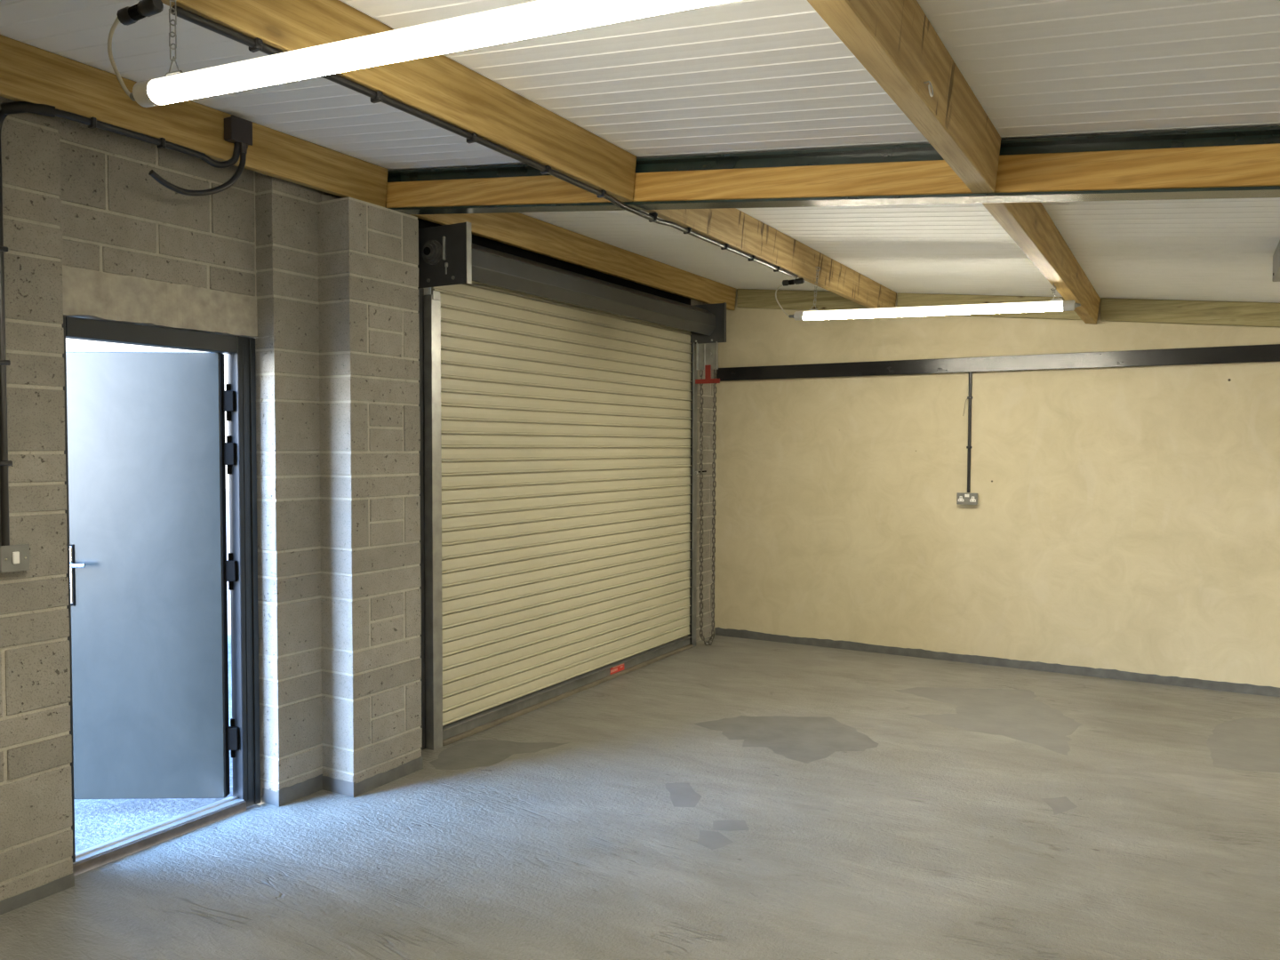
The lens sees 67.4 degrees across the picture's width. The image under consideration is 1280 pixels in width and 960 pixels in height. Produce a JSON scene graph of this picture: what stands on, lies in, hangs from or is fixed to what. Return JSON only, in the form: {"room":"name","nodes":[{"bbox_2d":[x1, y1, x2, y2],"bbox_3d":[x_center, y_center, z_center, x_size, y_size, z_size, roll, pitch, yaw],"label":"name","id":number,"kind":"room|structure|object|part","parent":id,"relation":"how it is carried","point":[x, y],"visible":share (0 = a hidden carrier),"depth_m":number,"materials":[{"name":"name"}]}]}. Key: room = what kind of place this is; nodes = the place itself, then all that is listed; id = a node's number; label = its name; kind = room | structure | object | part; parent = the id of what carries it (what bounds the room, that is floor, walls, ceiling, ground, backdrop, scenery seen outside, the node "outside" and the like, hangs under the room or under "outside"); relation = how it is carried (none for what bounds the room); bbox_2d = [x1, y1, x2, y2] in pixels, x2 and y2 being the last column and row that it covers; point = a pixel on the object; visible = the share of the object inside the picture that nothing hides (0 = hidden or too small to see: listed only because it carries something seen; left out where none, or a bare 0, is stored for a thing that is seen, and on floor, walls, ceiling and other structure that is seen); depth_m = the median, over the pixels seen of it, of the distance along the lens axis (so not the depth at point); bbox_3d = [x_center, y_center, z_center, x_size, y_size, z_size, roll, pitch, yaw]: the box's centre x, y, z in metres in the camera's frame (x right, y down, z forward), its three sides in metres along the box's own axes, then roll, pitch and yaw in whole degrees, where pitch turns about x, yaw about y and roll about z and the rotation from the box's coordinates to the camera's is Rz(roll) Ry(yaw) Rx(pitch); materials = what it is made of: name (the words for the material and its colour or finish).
{"room":"garage","nodes":[
{"label":"garage","id":0,"kind":"room"},
{"bbox_2d":[0,96,716,900],"bbox_3d":[-1.686,-0.007,3.908,0.422,2.892,9.291,1,2,30],"label":"wall","id":1,"kind":"structure","parent":0,"point":[333,279],"depth_m":4.15,"materials":[{"name":"paint"}]},
{"bbox_2d":[0,544,29,573],"bbox_3d":[-2.078,0.258,3.177,0.052,0.088,0.090,1,2,30],"label":"light switch","id":2,"kind":"object","parent":1,"relation":"attached to","point":[12,557],"visible":1,"depth_m":3.16,"materials":[{"name":"white plastic"}]},
{"bbox_2d":[0,101,239,545],"bbox_3d":[-1.786,-0.544,3.392,0.159,1.510,0.832,2,3,43],"label":"conduit","id":3,"kind":"object","parent":1,"relation":"attached to","point":[7,108],"visible":1,"depth_m":3.15,"materials":[{"name":"black plastic"}]},
{"bbox_2d":[62,264,257,337],"bbox_3d":[-1.910,-0.690,3.769,0.106,0.178,0.887,1,2,30],"label":"lintel","id":4,"kind":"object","parent":1,"relation":"attached to","point":[90,294],"depth_m":3.72,"materials":[{"name":"grey concrete"}]},
{"bbox_2d":[61,315,260,875],"bbox_3d":[-2.164,0.408,3.953,0.699,2.027,0.868,1,2,30],"label":"door","id":5,"kind":"structure","parent":1,"relation":"in","point":[148,453],"depth_m":4.07,"materials":[{"name":"grey paint"}]},
{"bbox_3d":[-2.409,0.401,4.045,0.034,0.244,0.006,0,2,-2],"label":"handle plate","id":6,"kind":"part","parent":5,"relation":"part of","materials":[{"name":"silver metal"}]},
{"bbox_3d":[-2.367,0.355,4.016,0.104,0.021,0.054,0,2,-2],"label":"handle","id":7,"kind":"part","parent":5,"relation":"part of","materials":[{"name":"silver metal"}]},
{"bbox_3d":[-1.929,1.381,3.809,0.086,0.012,0.773,1,2,30],"label":"threshold plate","id":8,"kind":"part","parent":5,"relation":"part of","materials":[{"name":"metal"}]},
{"bbox_2d":[0,755,423,915],"bbox_3d":[-2.543,1.435,2.353,0.303,0.075,5.459,1,2,30],"label":"baseboard","id":9,"kind":"structure","parent":1,"relation":"attached to","point":[286,795],"depth_m":4.26,"materials":[{"name":"grey paint"}]},
{"bbox_2d":[417,217,726,750],"bbox_3d":[-0.243,-0.068,6.083,0.334,2.830,3.263,1,2,30],"label":"roller shutter","id":10,"kind":"object","parent":1,"relation":"attached to","point":[558,472],"visible":1,"depth_m":5.77,"materials":[{"name":"beige metal"}]},
{"bbox_3d":[-0.976,-1.109,4.763,0.326,0.296,0.035,1,2,30],"label":"plate","id":11,"kind":"part","parent":10,"relation":"part of","materials":[{"name":"grey metal"}]},
{"bbox_3d":[-0.958,-1.105,4.723,0.027,0.185,0.017,1,2,30],"label":"locking arm","id":12,"kind":"part","parent":10,"relation":"part of","materials":[{"name":"metal"}]},
{"bbox_3d":[-0.401,-1.294,6.085,0.009,0.380,3.180,1,2,30],"label":"plate","id":13,"kind":"part","parent":10,"relation":"part of","materials":[{"name":"black metal"}]},
{"bbox_3d":[-0.332,1.265,6.245,0.059,0.146,2.904,1,2,30],"label":"rail","id":14,"kind":"part","parent":10,"relation":"part of","materials":[{"name":"metal"}]},
{"bbox_2d":[471,243,716,335],"bbox_3d":[-0.251,-1.159,6.058,0.203,0.200,2.990,1,2,30],"label":"hood","id":15,"kind":"object","parent":10,"relation":"attached to","point":[492,269],"depth_m":5.81,"materials":[{"name":"grey metal"}]},
{"bbox_2d":[610,663,623,672],"bbox_3d":[-0.153,1.278,6.532,0.001,0.033,0.173,1,2,30],"label":"print","id":16,"kind":"object","parent":10,"relation":"on","point":[615,668],"depth_m":6.53},
{"bbox_3d":[0.504,-1.196,7.337,0.326,0.296,0.035,1,2,30],"label":"plate","id":17,"kind":"part","parent":10,"relation":"part of","materials":[{"name":"grey metal"}]},
{"bbox_3d":[0.524,0.212,7.414,0.152,2.151,0.048,1,2,30],"label":"hand chain","id":18,"kind":"part","parent":10,"relation":"part of","materials":[{"name":"metal"}]},
{"bbox_2d":[0,634,1279,959],"bbox_3d":[1.814,1.496,1.990,8.180,0.001,9.370,1,2,30],"label":"floor","id":19,"kind":"structure","parent":0,"point":[729,798],"depth_m":3.82,"materials":[{"name":"paint"}]},
{"bbox_2d":[0,0,1279,303],"bbox_3d":[1.731,-0.987,1.970,8.600,0.942,9.396,1,2,30],"label":"ceiling","id":20,"kind":"structure","parent":0,"point":[739,76],"depth_m":2.97,"materials":[{"name":"white metal"}]},
{"bbox_2d":[0,34,388,207],"bbox_3d":[-2.508,-1.272,2.148,0.067,0.179,5.296,1,2,30],"label":"timber purlin","id":21,"kind":"object","parent":20,"relation":"attached to","point":[28,73],"visible":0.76,"depth_m":3.51,"materials":[{"name":"brown wood"}]},
{"bbox_2d":[224,114,252,153],"bbox_3d":[-1.549,-1.326,3.698,0.053,0.125,0.096,1,2,30],"label":"junction box","id":22,"kind":"object","parent":21,"relation":"attached to","point":[237,129],"visible":1,"depth_m":3.68,"materials":[{"name":"brown plastic"}]},
{"bbox_2d":[148,152,246,196],"bbox_3d":[-1.622,-1.153,3.540,0.025,0.232,0.413,1,2,26],"label":"loose flex","id":23,"kind":"object","parent":22,"relation":"hanging from","point":[233,180],"visible":1,"depth_m":3.56,"materials":[{"name":"black plastic"}]},
{"bbox_3d":[-1.529,-1.342,3.686,0.007,0.092,0.096,1,2,30],"label":"box lid","id":24,"kind":"part","parent":22,"relation":"part of","materials":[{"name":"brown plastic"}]},
{"bbox_2d":[160,0,636,201],"bbox_3d":[-1.361,-1.110,1.494,0.067,0.179,5.296,1,2,30],"label":"timber purlin","id":25,"kind":"object","parent":20,"relation":"attached to","point":[439,86],"visible":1,"depth_m":2.82,"materials":[{"name":"brown wood"}]},
{"bbox_2d":[116,0,163,25],"bbox_3d":[-1.090,-1.023,2.094,0.128,0.037,0.034,1,2,30],"label":"connector","id":26,"kind":"object","parent":25,"relation":"attached to","point":[128,15],"visible":1,"depth_m":2.08,"materials":[{"name":"black plastic"}]},
{"bbox_2d":[171,5,797,278],"bbox_3d":[-0.070,-1.078,3.744,0.037,0.038,3.800,1,2,30],"label":"cable conduit","id":27,"kind":"object","parent":25,"relation":"attached to","point":[256,44],"visible":0.95,"depth_m":2.89,"materials":[{"name":"plastic"}]},
{"bbox_2d":[408,212,735,310],"bbox_3d":[-0.179,-1.402,6.131,0.067,0.179,3.718,1,2,30],"label":"timber purlin","id":28,"kind":"object","parent":20,"relation":"attached to","point":[516,229],"visible":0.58,"depth_m":5.83,"materials":[{"name":"brown wood"}]},
{"bbox_2d":[642,208,896,308],"bbox_3d":[0.940,-1.244,5.492,0.067,0.179,3.718,1,2,30],"label":"timber purlin","id":29,"kind":"object","parent":20,"relation":"attached to","point":[742,232],"visible":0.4,"depth_m":5.11,"materials":[{"name":"brown wood"}]},
{"bbox_2d":[782,278,804,286],"bbox_3d":[0.879,-1.138,5.516,0.128,0.037,0.034,1,2,30],"label":"connector","id":30,"kind":"object","parent":29,"relation":"attached to","point":[797,281],"visible":1,"depth_m":5.50,"materials":[{"name":"black plastic"}]},
{"bbox_2d":[807,0,1001,192],"bbox_3d":[-0.193,-0.946,0.827,0.089,0.181,5.296,1,2,30],"label":"timber purlin","id":31,"kind":"object","parent":20,"relation":"attached to","point":[894,41],"visible":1,"depth_m":2.28,"materials":[{"name":"brown wood"}]},
{"bbox_2d":[107,0,736,107],"bbox_3d":[-0.476,-0.905,1.744,1.655,0.394,0.053,1,2,30],"label":"tube light","id":32,"kind":"object","parent":31,"relation":"hanging from","point":[539,18],"visible":0.99,"depth_m":1.70,"materials":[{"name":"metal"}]},
{"bbox_3d":[-0.992,-0.996,2.038,0.015,0.212,0.013,0,2,-13],"label":"suspension chain","id":33,"kind":"part","parent":32,"relation":"part of","materials":[{"name":"metal"}]},
{"bbox_2d":[923,80,933,96],"bbox_3d":[0.676,-0.923,2.270,0.030,0.038,0.038,1,2,30],"label":"hook","id":34,"kind":"object","parent":31,"relation":"attached to","point":[925,82],"visible":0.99,"depth_m":2.27,"materials":[{"name":"metal"}]},
{"bbox_2d":[775,266,1080,320],"bbox_3d":[1.507,-1.047,5.226,1.628,0.344,0.134,1,2,30],"label":"tube light","id":35,"kind":"object","parent":20,"relation":"hanging from","point":[1061,305],"visible":1,"depth_m":5.20,"materials":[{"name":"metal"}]},
{"bbox_3d":[1.018,-1.115,5.552,0.031,0.209,0.017,1,2,30],"label":"suspension chain","id":36,"kind":"part","parent":35,"relation":"part of","materials":[{"name":"metal"}]},
{"bbox_2d":[982,201,1100,324],"bbox_3d":[2.108,-1.080,4.825,0.089,0.181,3.718,1,2,30],"label":"timber purlin","id":37,"kind":"object","parent":20,"relation":"attached to","point":[1029,225],"visible":0.58,"depth_m":4.29,"materials":[{"name":"brown wood"}]},
{"bbox_2d":[1272,240,1279,281],"bbox_3d":[3.006,-0.989,4.279,0.291,0.127,0.430,1,2,30],"label":"ceiling box","id":38,"kind":"object","parent":20,"relation":"attached to","point":[1276,255],"visible":1,"depth_m":4.35,"materials":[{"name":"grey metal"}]},
{"bbox_2d":[714,288,1279,687],"bbox_3d":[4.072,-0.104,5.998,8.320,2.970,0.120,1,2,30],"label":"wall","id":39,"kind":"structure","parent":0,"point":[1127,519],"depth_m":6.78,"materials":[{"name":"paint"}]},
{"bbox_2d":[736,288,868,311],"bbox_3d":[1.317,-1.391,7.445,1.210,0.271,0.046,1,2,30],"label":"wall plate timber","id":40,"kind":"object","parent":39,"relation":"attached to","point":[789,300],"visible":0.56,"depth_m":7.49,"materials":[{"name":"brown wood"}]},
{"bbox_2d":[956,492,978,504],"bbox_3d":[2.353,0.134,6.895,0.143,0.086,0.055,1,2,30],"label":"double socket","id":41,"kind":"object","parent":39,"relation":"attached to","point":[962,498],"visible":1,"depth_m":6.87,"materials":[{"name":"white plastic"}]},
{"bbox_2d":[962,372,973,492],"bbox_3d":[2.352,-0.343,6.895,0.063,0.865,0.027,1,2,30],"label":"conduit","id":42,"kind":"object","parent":39,"relation":"attached to","point":[969,447],"visible":1,"depth_m":6.88,"materials":[{"name":"black plastic"}]},
{"bbox_2d":[896,293,1081,319],"bbox_3d":[2.455,-1.231,6.795,1.258,0.276,0.046,1,2,30],"label":"wall plate timber","id":43,"kind":"object","parent":39,"relation":"attached to","point":[904,300],"visible":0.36,"depth_m":6.78,"materials":[{"name":"brown wood"}]},
{"bbox_2d":[714,627,1279,697],"bbox_3d":[4.092,1.328,5.968,8.000,0.070,0.016,1,2,30],"label":"baseboard","id":44,"kind":"structure","parent":39,"relation":"attached to","point":[1112,674],"depth_m":6.79,"materials":[{"name":"grey paint"}]},
{"bbox_2d":[716,344,1279,381],"bbox_3d":[2.640,-0.815,6.696,4.626,0.111,0.056,1,2,30],"label":"cable trunking","id":45,"kind":"object","parent":39,"relation":"attached to","point":[1251,353],"visible":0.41,"depth_m":6.67,"materials":[{"name":"black metal"}]},
{"bbox_2d":[1100,297,1279,327],"bbox_3d":[5.298,-0.831,5.173,5.100,0.670,0.046,1,2,30],"label":"wall plate timber","id":46,"kind":"object","parent":39,"relation":"attached to","point":[1133,310],"visible":1,"depth_m":6.15,"materials":[{"name":"brown wood"}]},
{"bbox_3d":[5.328,0.111,-0.079,0.120,2.970,9.370,1,2,30],"label":"wall","id":47,"kind":"structure","parent":0,"visible":0},
{"bbox_2d":[384,126,1279,214],"bbox_3d":[2.188,-0.870,2.579,8.010,1.000,0.102,1,2,30],"label":"roof beam","id":48,"kind":"structure","parent":47,"relation":"attached to","point":[1265,134],"depth_m":3.32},
{"bbox_2d":[385,175,632,207],"bbox_3d":[-0.597,-1.242,4.141,1.320,0.252,0.040,1,2,30],"label":"timber packer","id":49,"kind":"object","parent":48,"relation":"in","point":[545,189],"visible":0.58,"depth_m":4.15,"materials":[{"name":"brown wood"}]},
{"bbox_2d":[632,160,977,201],"bbox_3d":[0.555,-1.077,3.483,1.330,0.248,0.040,1,2,30],"label":"timber packer","id":50,"kind":"object","parent":48,"relation":"in","point":[935,177],"visible":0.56,"depth_m":3.44,"materials":[{"name":"brown wood"}]},
{"bbox_2d":[992,143,1279,192],"bbox_3d":[3.348,-0.688,1.889,5.105,0.642,0.040,1,2,30],"label":"timber packer","id":51,"kind":"object","parent":48,"relation":"on","point":[1258,164],"visible":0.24,"depth_m":2.91,"materials":[{"name":"brown wood"}]},
{"label":"outside","id":52,"kind":"structure","parent":0,"visible":0},
{"bbox_2d":[74,489,258,852],"bbox_3d":[-14.519,1.252,8.397,26.510,0.001,50.000,1,2,30],"label":"ground","id":53,"kind":"structure","parent":52,"point":[97,821],"depth_m":4.16,"materials":[{"name":"grey concrete"}]}
]}

